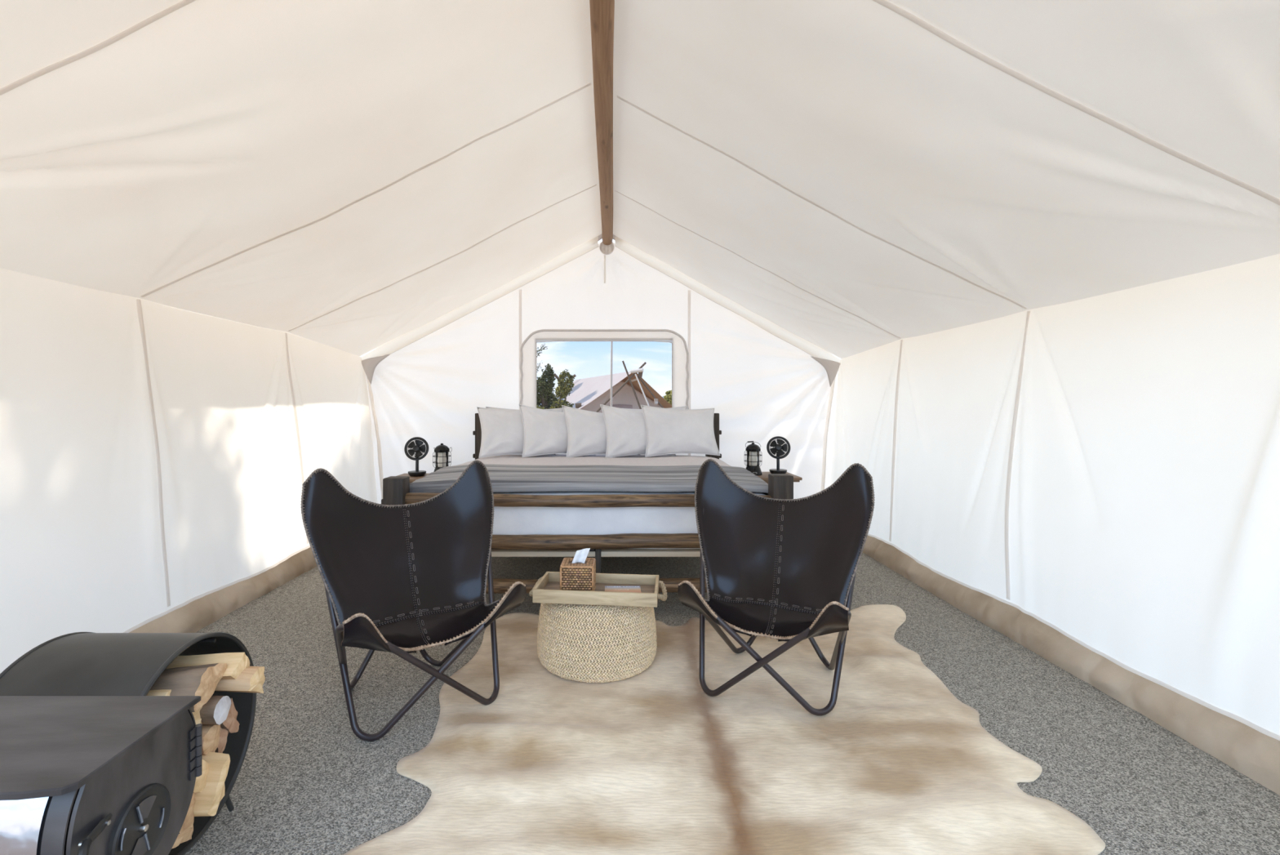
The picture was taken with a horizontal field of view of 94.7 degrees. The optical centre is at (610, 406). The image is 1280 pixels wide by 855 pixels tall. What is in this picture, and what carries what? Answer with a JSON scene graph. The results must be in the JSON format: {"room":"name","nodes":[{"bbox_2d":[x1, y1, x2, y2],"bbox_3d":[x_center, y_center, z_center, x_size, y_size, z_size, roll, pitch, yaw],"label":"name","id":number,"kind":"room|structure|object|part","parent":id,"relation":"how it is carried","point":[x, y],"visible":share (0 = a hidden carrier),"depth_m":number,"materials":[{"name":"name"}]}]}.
{"room":"tent interior","nodes":[
{"label":"tent interior","id":0,"kind":"room"},
{"bbox_2d":[0,267,377,673],"bbox_3d":[-2.121,0.293,2.785,0.181,1.594,4.871,0,0,0],"label":"wall","id":1,"kind":"structure","parent":0,"point":[156,459],"depth_m":2.68,"materials":[{"name":"fabric"}]},
{"bbox_2d":[128,546,316,632],"bbox_3d":[-2.019,1.023,2.775,0.091,0.130,4.850,0,0,0],"label":"baseboard","id":2,"kind":"structure","parent":1,"relation":"attached to","point":[202,612],"depth_m":3.09,"materials":[{"name":"beige fabric"}]},
{"bbox_2d":[360,234,840,503],"bbox_3d":[-0.085,-0.234,5.194,4.236,2.649,0.124,0,0,0],"label":"wall","id":3,"kind":"structure","parent":0,"point":[764,381],"depth_m":5.22,"materials":[{"name":"fabric"}]},
{"bbox_2d":[520,328,688,413],"bbox_3d":[-0.051,-0.158,5.207,1.500,1.044,0.030,0,0,0],"label":"window","id":4,"kind":"structure","parent":3,"relation":"in","point":[584,369],"depth_m":5.21,"materials":[{"name":"glass"}]},
{"bbox_3d":[-0.053,-0.185,5.213,1.223,0.830,0.006,0,0,0],"label":"screen pane","id":5,"kind":"part","parent":4,"relation":"part of","materials":[{"name":"clear glass"}]},
{"bbox_2d":[132,253,1277,338],"bbox_3d":[-0.135,-1.139,2.850,5.230,1.389,5.500,0,0,0],"label":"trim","id":6,"kind":"structure","parent":3,"relation":"attached to","point":[1277,254],"depth_m":3.17,"materials":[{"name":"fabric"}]},
{"bbox_2d":[0,0,1279,358],"bbox_3d":[-0.085,-0.976,2.763,4.230,1.119,4.825,0,0,0],"label":"ceiling","id":7,"kind":"structure","parent":0,"point":[855,176],"depth_m":2.13,"materials":[{"name":"fabric"}]},
{"bbox_2d":[589,0,614,244],"bbox_3d":[-0.027,-1.465,2.675,0.100,0.097,5.051,0,0,0],"label":"ridge beam","id":8,"kind":"structure","parent":7,"relation":"attached to","point":[602,11],"depth_m":2.75,"materials":[{"name":"brown wood"}]},
{"bbox_2d":[183,552,1279,854],"bbox_3d":[-0.062,1.110,2.785,4.300,0.040,4.970,0,0,0],"label":"floor","id":9,"kind":"structure","parent":0,"point":[305,783],"depth_m":1.95,"materials":[{"name":"grey carpet"}]},
{"bbox_2d":[0,695,201,854],"bbox_3d":[-1.094,0.825,0.998,0.652,0.528,0.302,0,0,0],"label":"wood stove","id":10,"kind":"object","parent":9,"relation":"on","point":[80,775],"visible":1,"depth_m":0.99,"materials":[{"name":"metal"}]},
{"bbox_3d":[-1.130,0.690,0.900,0.580,0.249,0.078,0,0,0],"label":"panel","id":11,"kind":"part","parent":10,"relation":"part of","materials":[{"name":"glass"}]},
{"bbox_3d":[-1.107,0.566,0.996,0.626,0.010,0.295,0,0,0],"label":"plate","id":12,"kind":"part","parent":10,"relation":"part of","materials":[{"name":"metal"}]},
{"bbox_2d":[0,631,256,854],"bbox_3d":[-1.170,0.823,1.412,0.352,0.528,0.494,0,0,0],"label":"log holder","id":13,"kind":"object","parent":9,"relation":"on","point":[76,663],"visible":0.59,"depth_m":1.36,"materials":[{"name":"black metal"}]},
{"bbox_2d":[172,824,193,848],"bbox_3d":[-1.106,0.930,1.282,0.353,0.087,0.080,0,0,0],"label":"log","id":14,"kind":"object","parent":13,"relation":"in","point":[184,836],"visible":0.15,"depth_m":1.29,"materials":[{"name":"beige wood"}]},
{"bbox_2d":[178,791,195,833],"bbox_3d":[-1.110,0.881,1.298,0.374,0.122,0.080,0,0,0],"label":"log","id":15,"kind":"object","parent":14,"relation":"on","point":[189,818],"visible":0.06,"depth_m":1.30,"materials":[{"name":"beige wood"}]},
{"bbox_2d":[193,758,208,792],"bbox_3d":[-1.099,0.824,1.332,0.374,0.098,0.102,0,0,0],"label":"log","id":16,"kind":"object","parent":15,"relation":"on","point":[200,782],"visible":0.11,"depth_m":1.32,"materials":[{"name":"beige wood"}]},
{"bbox_2d":[201,724,220,755],"bbox_3d":[-1.105,0.785,1.373,0.364,0.069,0.082,0,0,0],"label":"log","id":17,"kind":"object","parent":16,"relation":"on","point":[210,733],"visible":0.21,"depth_m":1.37,"materials":[{"name":"beige wood"}]},
{"bbox_2d":[191,706,202,724],"bbox_3d":[-1.121,0.711,1.372,0.354,0.079,0.079,0,0,0],"label":"log","id":18,"kind":"object","parent":17,"relation":"on","point":[197,716],"visible":0.08,"depth_m":1.35,"materials":[{"name":"beige wood"}]},
{"bbox_2d":[146,688,171,695],"bbox_3d":[-1.149,0.652,1.348,0.344,0.045,0.105,0,0,0],"label":"log","id":19,"kind":"object","parent":18,"relation":"on","point":[161,691],"visible":0.06,"depth_m":1.31,"materials":[{"name":"yellow wood"}]},
{"bbox_2d":[150,662,226,711],"bbox_3d":[-1.124,0.659,1.354,0.416,0.110,0.119,0,0,-3],"label":"log","id":20,"kind":"object","parent":19,"relation":"on","point":[202,680],"visible":0.34,"depth_m":1.34,"materials":[{"name":"beige wood"}]},
{"bbox_2d":[200,695,231,724],"bbox_3d":[-1.095,0.712,1.389,0.372,0.070,0.064,0,0,0],"label":"log","id":21,"kind":"object","parent":18,"relation":"on","point":[215,710],"visible":0.2,"depth_m":1.37,"materials":[{"name":"beige wood"}]},
{"bbox_2d":[192,751,230,816],"bbox_3d":[-1.065,0.851,1.346,0.375,0.130,0.068,0,0,2],"label":"log","id":22,"kind":"object","parent":15,"relation":"on","point":[207,801],"visible":0.2,"depth_m":1.33,"materials":[{"name":"yellow wood"}]},
{"bbox_3d":[-1.130,0.845,1.456,0.343,0.095,0.044,0,0,0],"label":"log","id":23,"kind":"object","parent":13,"relation":"in","visible":0},
{"bbox_2d":[214,727,228,752],"bbox_3d":[-1.115,0.807,1.452,0.354,0.084,0.084,0,0,0],"label":"log","id":24,"kind":"object","parent":23,"relation":"on","point":[224,733],"visible":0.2,"depth_m":1.43,"materials":[{"name":"beige wood"}]},
{"bbox_2d":[220,697,239,733],"bbox_3d":[-1.106,0.767,1.457,0.355,0.093,0.062,0,0,2],"label":"log","id":25,"kind":"object","parent":24,"relation":"on","point":[230,723],"visible":0.17,"depth_m":1.45,"materials":[{"name":"beige wood"}]},
{"bbox_2d":[214,666,265,693],"bbox_3d":[-1.075,0.673,1.443,0.434,0.081,0.071,0,0,0],"label":"log","id":26,"kind":"object","parent":25,"relation":"on","point":[251,679],"visible":0.22,"depth_m":1.42,"materials":[{"name":"beige wood"}]},
{"bbox_2d":[165,652,249,679],"bbox_3d":[-1.100,0.653,1.438,0.413,0.090,0.079,0,0,2],"label":"log","id":27,"kind":"object","parent":26,"relation":"on","point":[237,662],"visible":0.3,"depth_m":1.44,"materials":[{"name":"beige wood"}]},
{"bbox_2d":[397,473,428,483],"bbox_3d":[-1.472,0.829,4.775,0.545,0.523,0.410,0,0,0],"label":"nightstand","id":28,"kind":"object","parent":9,"relation":"on","point":[411,478],"visible":0.03,"depth_m":4.70,"materials":[{"name":"brown wood"}]},
{"bbox_2d":[404,436,428,476],"bbox_3d":[-1.571,0.409,4.797,0.156,0.316,0.145,0,0,30],"label":"desk fan","id":29,"kind":"object","parent":28,"relation":"on","point":[417,446],"visible":1,"depth_m":4.78,"materials":[{"name":"black plastic"}]},
{"bbox_3d":[-1.616,0.378,4.777,0.061,0.057,0.031,0,0,0],"label":"blade","id":30,"kind":"part","parent":29,"relation":"part of","materials":[{"name":"black plastic"}]},
{"bbox_3d":[-1.617,0.312,4.791,0.057,0.057,0.034,0,0,0],"label":"blade","id":31,"kind":"part","parent":29,"relation":"part of","materials":[{"name":"black plastic"}]},
{"bbox_3d":[-1.576,0.457,4.806,0.025,0.155,0.036,0,0,0],"label":"stem","id":32,"kind":"part","parent":29,"relation":"part of","materials":[{"name":"black plastic"}]},
{"bbox_3d":[-1.554,0.388,4.783,0.066,0.058,0.017,0,0,0],"label":"blade","id":33,"kind":"part","parent":29,"relation":"part of","materials":[{"name":"black plastic"}]},
{"bbox_3d":[-1.557,0.303,4.801,0.066,0.058,0.017,0,0,-21],"label":"blade","id":34,"kind":"part","parent":29,"relation":"part of","materials":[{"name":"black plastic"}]},
{"bbox_3d":[-1.531,0.345,4.795,0.053,0.070,0.013,0,0,-8],"label":"blade","id":35,"kind":"part","parent":29,"relation":"part of","materials":[{"name":"black plastic"}]},
{"bbox_2d":[432,443,452,471],"bbox_3d":[-1.364,0.433,4.779,0.156,0.267,0.151,0,0,0],"label":"lantern","id":36,"kind":"object","parent":28,"relation":"on","point":[442,450],"visible":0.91,"depth_m":4.75,"materials":[{"name":"black metal"}]},
{"bbox_2d":[300,459,526,741],"bbox_3d":[-0.677,0.659,2.155,0.748,0.862,0.680,0,0,-37],"label":"chair","id":37,"kind":"object","parent":9,"relation":"on","point":[402,580],"visible":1,"depth_m":2.21,"materials":[{"name":"black leather"}]},
{"bbox_3d":[-0.729,0.680,2.147,0.699,0.822,0.512,0,0,44],"label":"frame rod","id":38,"kind":"part","parent":37,"relation":"part of","materials":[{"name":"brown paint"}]},
{"bbox_3d":[-0.686,0.681,2.176,0.561,0.817,0.758,0,0,-22],"label":"frame rod","id":39,"kind":"part","parent":37,"relation":"part of","materials":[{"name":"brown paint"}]},
{"bbox_2d":[381,413,793,593],"bbox_3d":[-0.113,0.575,4.075,2.148,1.030,2.150,0,0,0],"label":"bed","id":40,"kind":"object","parent":9,"relation":"on","point":[396,489],"visible":0.15,"depth_m":3.03,"materials":[{"name":"brown wood"}]},
{"bbox_3d":[-1.109,0.729,3.053,0.105,0.722,0.105,0,0,0],"label":"post","id":41,"kind":"part","parent":40,"relation":"part of","materials":[{"name":"brown wood"}]},
{"bbox_3d":[-1.109,0.575,5.098,0.105,1.030,0.105,0,0,0],"label":"post","id":42,"kind":"part","parent":40,"relation":"part of","materials":[{"name":"brown wood"}]},
{"bbox_3d":[-0.113,0.488,3.056,1.972,0.076,0.071,0,0,0],"label":"foot rail","id":43,"kind":"part","parent":40,"relation":"part of","materials":[{"name":"brown wood"}]},
{"bbox_3d":[-0.083,0.910,3.125,0.070,0.360,0.088,0,0,0],"label":"leg","id":44,"kind":"part","parent":40,"relation":"part of","materials":[{"name":"brown wood"}]},
{"bbox_3d":[-0.113,0.700,3.056,1.973,0.093,0.091,0,0,0],"label":"foot rail","id":45,"kind":"part","parent":40,"relation":"part of","materials":[{"name":"brown wood"}]},
{"bbox_3d":[-0.113,0.932,3.055,1.972,0.082,0.088,0,0,0],"label":"foot rail","id":46,"kind":"part","parent":40,"relation":"part of","materials":[{"name":"brown wood"}]},
{"bbox_2d":[491,490,764,549],"bbox_3d":[-0.113,0.636,4.064,1.928,0.353,1.951,0,0,0],"label":"mattress","id":47,"kind":"object","parent":40,"relation":"on","point":[507,520],"visible":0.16,"depth_m":3.10,"materials":[{"name":"white fabric"}]},
{"bbox_2d":[457,453,730,466],"bbox_3d":[-0.112,0.559,4.290,1.962,0.351,1.480,0,0,0],"label":"sheet","id":48,"kind":"object","parent":47,"relation":"on","point":[513,459],"visible":0.39,"depth_m":4.25,"materials":[{"name":"fabric"}]},
{"bbox_2d":[476,406,555,457],"bbox_3d":[-0.751,0.203,4.732,0.622,0.398,0.189,0,0,-19],"label":"pillow","id":49,"kind":"object","parent":48,"relation":"on","point":[502,430],"visible":0.64,"depth_m":4.64,"materials":[{"name":"fabric"}]},
{"bbox_2d":[485,406,563,411],"bbox_3d":[-0.721,0.198,4.931,0.673,0.392,0.161,0,0,-2],"label":"pillow","id":50,"kind":"object","parent":48,"relation":"on","point":[553,409],"visible":0.06,"depth_m":4.95,"materials":[{"name":"fabric"}]},
{"bbox_2d":[518,404,595,457],"bbox_3d":[-0.420,0.191,4.712,0.611,0.414,0.194,0,0,-18],"label":"pillow","id":51,"kind":"object","parent":48,"relation":"on","point":[545,431],"visible":0.62,"depth_m":4.63,"materials":[{"name":"fabric"}]},
{"bbox_2d":[409,463,768,494],"bbox_3d":[-0.115,0.531,3.443,1.982,0.324,0.673,0,0,0],"label":"throw blanket","id":52,"kind":"object","parent":48,"relation":"on","point":[504,477],"visible":0.76,"depth_m":3.20,"materials":[{"name":"grey fabric"}]},
{"bbox_2d":[561,404,639,457],"bbox_3d":[-0.069,0.195,4.707,0.626,0.408,0.188,0,0,-21],"label":"pillow","id":53,"kind":"object","parent":48,"relation":"on","point":[586,429],"visible":0.61,"depth_m":4.61,"materials":[{"name":"fabric"}]},
{"bbox_2d":[600,404,676,457],"bbox_3d":[0.227,0.194,4.693,0.609,0.418,0.194,0,0,-18],"label":"pillow","id":54,"kind":"object","parent":48,"relation":"on","point":[626,429],"visible":0.68,"depth_m":4.61,"materials":[{"name":"fabric"}]},
{"bbox_2d":[624,405,688,410],"bbox_3d":[0.327,0.193,4.930,0.671,0.392,0.156,0,0,-2],"label":"pillow","id":55,"kind":"object","parent":48,"relation":"on","point":[684,406],"visible":0.07,"depth_m":4.95,"materials":[{"name":"fabric"}]},
{"bbox_2d":[640,404,719,457],"bbox_3d":[0.559,0.192,4.681,0.631,0.406,0.194,0,0,-10],"label":"pillow","id":56,"kind":"object","parent":48,"relation":"on","point":[668,430],"visible":1,"depth_m":4.63,"materials":[{"name":"fabric"}]},
{"bbox_3d":[0.883,0.575,5.098,0.105,1.030,0.105,0,0,0],"label":"post","id":57,"kind":"part","parent":40,"relation":"part of","materials":[{"name":"brown wood"}]},
{"bbox_3d":[0.883,0.723,3.053,0.105,0.735,0.105,0,0,0],"label":"post","id":58,"kind":"part","parent":40,"relation":"part of","materials":[{"name":"brown wood"}]},
{"bbox_2d":[342,604,1105,854],"bbox_3d":[0.432,1.066,2.122,2.267,0.045,2.371,0,0,0],"label":"cowhide rug","id":59,"kind":"object","parent":9,"relation":"on","point":[648,762],"visible":0.81,"depth_m":1.78,"materials":[{"name":"beige fur"}]},
{"bbox_2d":[537,602,657,682],"bbox_3d":[-0.057,0.930,2.525,0.512,0.306,0.512,0,0,-11],"label":"pouf","id":60,"kind":"object","parent":59,"relation":"on","point":[581,642],"visible":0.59,"depth_m":2.31,"materials":[{"name":"wicker"}]},
{"bbox_2d":[528,571,666,607],"bbox_3d":[-0.049,0.754,2.428,0.566,0.058,0.258,0,0,6],"label":"serving tray","id":61,"kind":"object","parent":60,"relation":"on","point":[547,589],"visible":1,"depth_m":2.32,"materials":[{"name":"brown wood"}]},
{"bbox_3d":[-0.308,0.759,2.456,0.046,0.047,0.191,0,0,6],"label":"rope handle","id":62,"kind":"part","parent":61,"relation":"part of","materials":[{"name":"fabric"}]},
{"bbox_2d":[560,547,595,591],"bbox_3d":[-0.132,0.674,2.423,0.142,0.183,0.142,0,0,0],"label":"tissue box","id":63,"kind":"object","parent":61,"relation":"in","point":[578,572],"visible":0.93,"depth_m":2.36,"materials":[{"name":"wicker"}]},
{"bbox_2d":[604,585,641,592],"bbox_3d":[0.052,0.762,2.447,0.150,0.004,0.096,0,0,0],"label":"printed card","id":64,"kind":"object","parent":61,"relation":"in","point":[607,588],"visible":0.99,"depth_m":2.46,"materials":[{"name":"paper"}]},
{"bbox_3d":[0.209,0.759,2.399,0.046,0.048,0.191,0,0,6],"label":"rope handle","id":65,"kind":"part","parent":61,"relation":"part of","materials":[{"name":"fabric"}]},
{"bbox_2d":[677,458,875,715],"bbox_3d":[0.602,0.655,2.273,0.736,0.850,0.715,0,0,28],"label":"chair","id":66,"kind":"object","parent":59,"relation":"on","point":[779,569],"visible":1,"depth_m":2.36,"materials":[{"name":"black leather"}]},
{"bbox_3d":[0.598,0.678,2.294,0.556,0.807,0.750,0,0,15],"label":"frame rod","id":67,"kind":"part","parent":66,"relation":"part of","materials":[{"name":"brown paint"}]},
{"bbox_3d":[0.659,0.675,2.274,0.533,0.813,0.704,0,0,34],"label":"frame rod","id":68,"kind":"part","parent":66,"relation":"part of","materials":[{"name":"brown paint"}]},
{"bbox_2d":[756,471,802,483],"bbox_3d":[1.251,0.829,4.890,0.552,0.523,0.420,0,0,0],"label":"nightstand","id":69,"kind":"object","parent":9,"relation":"on","point":[764,476],"visible":0.1,"depth_m":4.70,"materials":[{"name":"brown wood"}]},
{"bbox_2d":[743,440,762,475],"bbox_3d":[1.184,0.427,4.879,0.148,0.279,0.151,0,0,0],"label":"lantern","id":70,"kind":"object","parent":69,"relation":"on","point":[753,450],"visible":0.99,"depth_m":4.85,"materials":[{"name":"black metal"}]},
{"bbox_2d":[766,435,790,473],"bbox_3d":[1.403,0.410,4.927,0.152,0.315,0.146,0,0,-26],"label":"desk fan","id":71,"kind":"object","parent":69,"relation":"on","point":[778,448],"visible":1,"depth_m":4.91,"materials":[{"name":"black plastic"}]},
{"bbox_3d":[1.364,0.378,4.921,0.059,0.057,0.031,0,0,13],"label":"blade","id":72,"kind":"part","parent":71,"relation":"part of","materials":[{"name":"black plastic"}]},
{"bbox_3d":[1.368,0.312,4.937,0.059,0.057,0.031,0,0,15],"label":"blade","id":73,"kind":"part","parent":71,"relation":"part of","materials":[{"name":"black plastic"}]},
{"bbox_3d":[1.406,0.457,4.936,0.025,0.155,0.036,0,0,0],"label":"stem","id":74,"kind":"part","parent":71,"relation":"part of","materials":[{"name":"black plastic"}]},
{"bbox_3d":[1.423,0.388,4.904,0.066,0.058,0.017,0,0,27],"label":"blade","id":75,"kind":"part","parent":71,"relation":"part of","materials":[{"name":"black plastic"}]},
{"bbox_3d":[1.450,0.345,4.908,0.053,0.070,0.013,0,0,14],"label":"blade","id":76,"kind":"part","parent":71,"relation":"part of","materials":[{"name":"black plastic"}]},
{"bbox_2d":[830,253,1279,740],"bbox_3d":[1.974,0.311,2.785,0.122,1.557,4.870,0,0,0],"label":"wall","id":77,"kind":"structure","parent":0,"point":[1104,469],"depth_m":2.33,"materials":[{"name":"fabric"}]},
{"bbox_2d":[862,535,1279,795],"bbox_3d":[1.902,1.023,2.775,0.087,0.130,4.850,0,0,0],"label":"baseboard","id":78,"kind":"structure","parent":77,"relation":"attached to","point":[1255,754],"depth_m":2.20,"materials":[{"name":"beige fabric"}]}
]}

